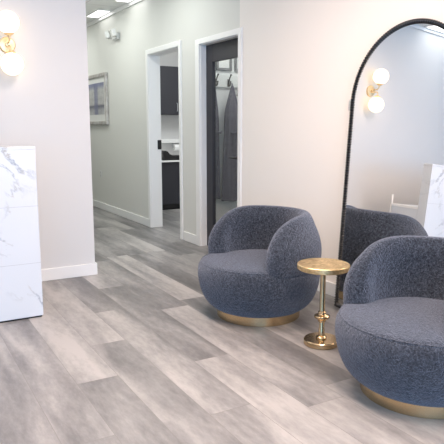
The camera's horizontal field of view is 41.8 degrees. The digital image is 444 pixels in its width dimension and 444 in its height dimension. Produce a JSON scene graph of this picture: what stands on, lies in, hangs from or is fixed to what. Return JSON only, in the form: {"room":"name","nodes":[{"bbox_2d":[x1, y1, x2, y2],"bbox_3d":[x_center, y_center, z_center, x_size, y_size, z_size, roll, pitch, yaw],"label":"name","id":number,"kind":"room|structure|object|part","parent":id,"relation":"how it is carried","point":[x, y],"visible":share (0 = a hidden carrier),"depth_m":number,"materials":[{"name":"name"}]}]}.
{"room":"reception waiting area","nodes":[
{"label":"reception waiting area","id":0,"kind":"room"},
{"bbox_2d":[0,0,94,268],"bbox_3d":[-3.830,-0.778,3.518,6.128,3.000,0.160,-5,11,-29],"label":"wall","id":1,"kind":"structure","parent":0,"point":[45,106],"depth_m":4.83,"materials":[{"name":"white paint"}]},
{"bbox_2d":[0,10,23,74],"bbox_3d":[-1.637,-1.375,4.476,0.186,0.481,0.210,-5,11,-29],"label":"wall sconce","id":2,"kind":"object","parent":1,"relation":"attached to","point":[12,63],"visible":1,"depth_m":4.42,"materials":[{"name":"white glass"}]},
{"bbox_3d":[-1.635,-1.526,4.430,0.170,0.170,0.170,-9,12,-29],"label":"lamp shade","id":3,"kind":"part","parent":2,"relation":"part of","materials":[{"name":"white glass"}]},
{"bbox_3d":[-1.620,-1.220,4.489,0.170,0.170,0.170,-9,12,-29],"label":"lamp shade","id":4,"kind":"part","parent":2,"relation":"part of","materials":[{"name":"white glass"}]},
{"bbox_2d":[41,262,97,280],"bbox_3d":[-3.893,0.630,3.875,6.144,0.105,0.471,-5,11,-29],"label":"baseboard","id":5,"kind":"structure","parent":1,"relation":"attached to","point":[65,272],"depth_m":5.05,"materials":[{"name":"white paint"}]},
{"bbox_2d":[86,0,125,23],"bbox_3d":[-2.521,-3.061,8.374,1.530,0.100,7.495,-5,11,-29],"label":"ceiling","id":6,"kind":"structure","parent":0,"point":[91,5],"depth_m":7.85,"materials":[{"name":"white paint"}]},
{"bbox_2d":[86,9,111,17],"bbox_3d":[-1.790,-3.008,8.395,0.210,0.012,0.600,-5,11,-29],"label":"recessed light","id":7,"kind":"object","parent":6,"relation":"in","point":[98,13],"visible":0.96,"depth_m":8.36,"materials":[{"name":"white paint"}]},
{"bbox_2d":[114,0,132,2],"bbox_3d":[-1.164,-2.832,7.316,0.210,0.012,0.600,-5,11,-29],"label":"recessed light","id":8,"kind":"object","parent":6,"relation":"in","point":[126,1],"visible":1,"depth_m":7.50,"materials":[{"name":"white paint"}]},
{"bbox_2d":[160,51,178,154],"bbox_3d":[-1.073,-1.826,9.929,2.030,3.000,0.115,-5,11,-29],"label":"wall","id":9,"kind":"structure","parent":0,"point":[169,123],"depth_m":9.98,"materials":[{"name":"white paint"}]},
{"bbox_2d":[160,66,178,114],"bbox_3d":[-0.961,-2.176,9.653,1.250,0.780,0.361,-5,11,-29],"label":"upper cabinet","id":10,"kind":"object","parent":9,"relation":"attached to","point":[169,85],"visible":0.15,"depth_m":9.54,"materials":[{"name":"grey laminate"}]},
{"bbox_2d":[161,139,178,142],"bbox_3d":[-0.990,-1.346,9.890,0.900,0.125,0.160,-5,11,-29],"label":"wall shelf","id":11,"kind":"object","parent":9,"relation":"attached to","point":[162,140],"visible":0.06,"depth_m":9.93,"materials":[{"name":"white paint"}]},
{"bbox_2d":[172,143,178,150],"bbox_3d":[-0.775,-1.296,9.988,0.172,0.135,0.110,-5,11,-29],"label":"paper roll","id":12,"kind":"object","parent":11,"relation":"hanging from","point":[175,147],"visible":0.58,"depth_m":9.95,"materials":[{"name":"white paper"}]},
{"bbox_2d":[0,206,443,443],"bbox_3d":[-2.065,0.600,4.388,10.028,0.001,15.800,-5,11,-29],"label":"floor","id":13,"kind":"structure","parent":0,"point":[133,351],"depth_m":3.14,"materials":[{"name":"grey laminate"}]},
{"bbox_2d":[0,146,43,322],"bbox_3d":[-2.811,0.180,3.325,3.354,1.172,0.482,-5,11,-29],"label":"reception desk","id":14,"kind":"object","parent":13,"relation":"on","point":[21,297],"depth_m":3.88,"materials":[{"name":"white stone"}]},
{"bbox_2d":[162,162,179,209],"bbox_3d":[-0.974,-0.631,9.572,1.620,0.757,0.921,-5,11,-29],"label":"base cabinet","id":15,"kind":"object","parent":13,"relation":"on","point":[170,171],"visible":0.04,"depth_m":9.18,"materials":[{"name":"grey laminate"}]},
{"bbox_2d":[162,160,178,161],"bbox_3d":[-0.972,-1.017,9.510,1.635,0.022,0.920,-5,11,-29],"label":"countertop","id":16,"kind":"structure","parent":15,"relation":"on","point":[162,160],"depth_m":9.14,"materials":[{"name":"white paint"}]},
{"bbox_2d":[161,150,178,160],"bbox_3d":[-0.762,-1.073,9.308,0.500,0.153,0.240,-5,11,-29],"label":"organizer","id":17,"kind":"object","parent":16,"relation":"on","point":[165,155],"visible":0.48,"depth_m":9.13,"materials":[{"name":"black metal"}]},
{"bbox_2d":[198,205,321,326],"bbox_3d":[0.258,0.286,4.050,0.852,0.728,0.857,-6,11,-33],"label":"swivel armchair","id":18,"kind":"object","parent":13,"relation":"on","point":[249,273],"visible":0.95,"depth_m":3.79,"materials":[{"name":"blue fabric"}]},
{"bbox_3d":[0.256,0.411,4.069,0.848,0.343,0.848,-6,11,-33],"label":"seat","id":19,"kind":"part","parent":18,"relation":"part of","materials":[{"name":"blue fabric"}]},
{"bbox_3d":[0.354,0.095,4.084,0.622,0.362,0.858,-6,11,-33],"label":"backrest","id":20,"kind":"part","parent":18,"relation":"part of","materials":[{"name":"blue fabric"}]},
{"bbox_2d":[297,258,349,349],"bbox_3d":[0.603,0.493,3.490,0.310,0.500,0.310,-5,11,-29],"label":"side table","id":21,"kind":"object","parent":13,"relation":"on","point":[320,340],"visible":0.98,"depth_m":3.46,"materials":[{"name":"gold metal"}]},
{"bbox_3d":[0.603,0.484,3.488,0.052,0.418,0.052,-5,11,-29],"label":"stem","id":22,"kind":"part","parent":21,"relation":"part of","materials":[{"name":"gold metal"}]},
{"bbox_2d":[334,18,443,307],"bbox_3d":[1.105,-0.281,3.679,0.188,1.937,1.008,-5,10,-27],"label":"floor mirror","id":23,"kind":"object","parent":13,"relation":"on","point":[394,172],"visible":0.66,"depth_m":3.69,"materials":[{"name":"black metal"}]},
{"bbox_2d":[335,236,443,418],"bbox_3d":[0.988,0.484,2.842,0.852,0.728,0.857,-6,11,-31],"label":"swivel armchair","id":24,"kind":"object","parent":13,"relation":"on","point":[389,323],"visible":1,"depth_m":2.75,"materials":[{"name":"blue fabric"}]},
{"bbox_3d":[0.986,0.609,2.861,0.848,0.343,0.848,-6,11,-31],"label":"seat","id":25,"kind":"part","parent":24,"relation":"part of","materials":[{"name":"blue fabric"}]},
{"bbox_3d":[1.087,0.293,2.873,0.622,0.362,0.858,-6,11,-31],"label":"backrest","id":26,"kind":"part","parent":24,"relation":"part of","materials":[{"name":"blue fabric"}]},
{"bbox_2d":[216,59,237,222],"bbox_3d":[0.582,-1.344,6.978,1.930,3.000,0.110,-5,11,-29],"label":"wall partition","id":27,"kind":"structure","parent":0,"point":[222,207],"depth_m":6.63,"materials":[{"name":"white paint"}]},
{"bbox_2d":[216,59,231,70],"bbox_3d":[0.024,-1.838,6.498,0.200,0.280,0.020,-5,11,-29],"label":"picture frame","id":28,"kind":"object","parent":27,"relation":"attached to","point":[226,65],"visible":0.44,"depth_m":6.51,"materials":[{"name":"grey"}]},
{"bbox_2d":[219,59,229,67],"bbox_3d":[0.021,-1.838,6.503,0.144,0.224,0.008,-5,11,-29],"label":"print","id":29,"kind":"object","parent":28,"relation":"attached to","point":[226,63],"depth_m":6.52,"materials":[{"name":"white paper"}]},
{"bbox_2d":[216,73,237,87],"bbox_3d":[0.254,-1.603,6.629,1.000,0.144,0.089,-5,11,-29],"label":"hook rail","id":30,"kind":"object","parent":27,"relation":"attached to","point":[225,81],"visible":0.34,"depth_m":6.54,"materials":[{"name":"white plastic"}]},
{"bbox_2d":[216,95,222,198],"bbox_3d":[-0.078,-0.889,6.471,0.152,1.291,0.134,-5,11,-29],"label":"robe","id":31,"kind":"object","parent":30,"relation":"hanging from","point":[217,113],"visible":0.31,"depth_m":6.47,"materials":[{"name":"grey fabric"}]},
{"bbox_2d":[221,83,237,200],"bbox_3d":[0.114,-0.897,6.582,0.272,1.331,0.135,-5,11,-29],"label":"robe","id":32,"kind":"object","parent":30,"relation":"hanging from","point":[229,167],"visible":0.79,"depth_m":6.55,"materials":[{"name":"grey fabric"}]},
{"bbox_2d":[234,58,237,70],"bbox_3d":[0.232,-1.857,6.615,0.200,0.280,0.020,-5,11,-29],"label":"picture frame","id":33,"kind":"object","parent":27,"relation":"attached to","point":[235,59],"visible":0.23,"depth_m":6.58,"materials":[{"name":"grey"}]},
{"bbox_2d":[87,0,443,283],"bbox_3d":[0.292,-1.089,5.421,0.140,3.000,15.700,-5,11,-29],"label":"wall","id":34,"kind":"structure","parent":0,"point":[302,59],"depth_m":5.10,"materials":[{"name":"white paint"}]},
{"bbox_2d":[88,72,108,124],"bbox_3d":[-2.010,-1.925,9.168,0.043,0.770,1.200,-5,11,-29],"label":"framed picture","id":35,"kind":"object","parent":34,"relation":"attached to","point":[98,83],"visible":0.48,"depth_m":8.97,"materials":[{"name":"silver metal"}]},
{"bbox_2d":[89,82,104,114],"bbox_3d":[-2.010,-1.935,9.167,0.002,0.480,0.920,-5,11,-29],"label":"print","id":36,"kind":"object","parent":35,"relation":"attached to","point":[96,89],"depth_m":9.06},
{"bbox_2d":[104,28,119,39],"bbox_3d":[-1.540,-2.617,8.122,0.146,0.131,0.352,-5,11,-29],"label":"emergency light","id":37,"kind":"object","parent":34,"relation":"attached to","point":[114,35],"visible":1,"depth_m":8.06,"materials":[{"name":"white plastic"}]},
{"bbox_2d":[86,0,141,27],"bbox_3d":[-1.789,-3.024,8.623,0.022,0.055,7.505,-5,11,-29],"label":"trim","id":38,"kind":"structure","parent":34,"relation":"attached to","point":[133,2],"depth_m":8.11,"materials":[{"name":"white paint"}]},
{"bbox_2d":[93,200,195,243],"bbox_3d":[-1.966,-0.272,9.391,0.016,0.105,6.785,-5,11,-29],"label":"baseboard","id":39,"kind":"structure","parent":34,"relation":"attached to","point":[189,237],"depth_m":8.21,"materials":[{"name":"white paint"}]},
{"bbox_2d":[158,140,161,148],"bbox_3d":[-0.805,-0.996,7.488,0.052,0.120,0.012,-5,11,-29],"label":"strike plate","id":40,"kind":"object","parent":34,"relation":"attached to","point":[159,141],"visible":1,"depth_m":7.48,"materials":[{"name":"black metal"}]},
{"bbox_2d":[145,40,182,239],"bbox_3d":[-0.642,-0.981,7.085,0.170,2.250,1.004,-5,11,-29],"label":"trim","id":41,"kind":"structure","parent":34,"relation":"attached to","point":[152,56],"depth_m":7.38,"materials":[{"name":"white paint"}]},
{"bbox_2d":[195,27,242,245],"bbox_3d":[0.018,-0.773,5.953,0.170,2.205,0.929,-5,11,-29],"label":"trim","id":42,"kind":"structure","parent":34,"relation":"attached to","point":[200,44],"depth_m":6.17,"materials":[{"name":"white paint"}]},
{"bbox_2d":[206,38,237,244],"bbox_3d":[0.012,-0.742,5.937,0.106,2.136,0.769,-5,11,-29],"label":"door","id":43,"kind":"structure","parent":34,"relation":"in","point":[225,50],"depth_m":6.14,"materials":[{"name":"grey paint"}]},
{"bbox_2d":[317,280,335,296],"bbox_3d":[2.113,0.878,2.362,0.016,0.105,7.700,-5,11,-29],"label":"baseboard","id":44,"kind":"structure","parent":34,"relation":"attached to","point":[330,287],"depth_m":4.54,"materials":[{"name":"white paint"}]}
]}

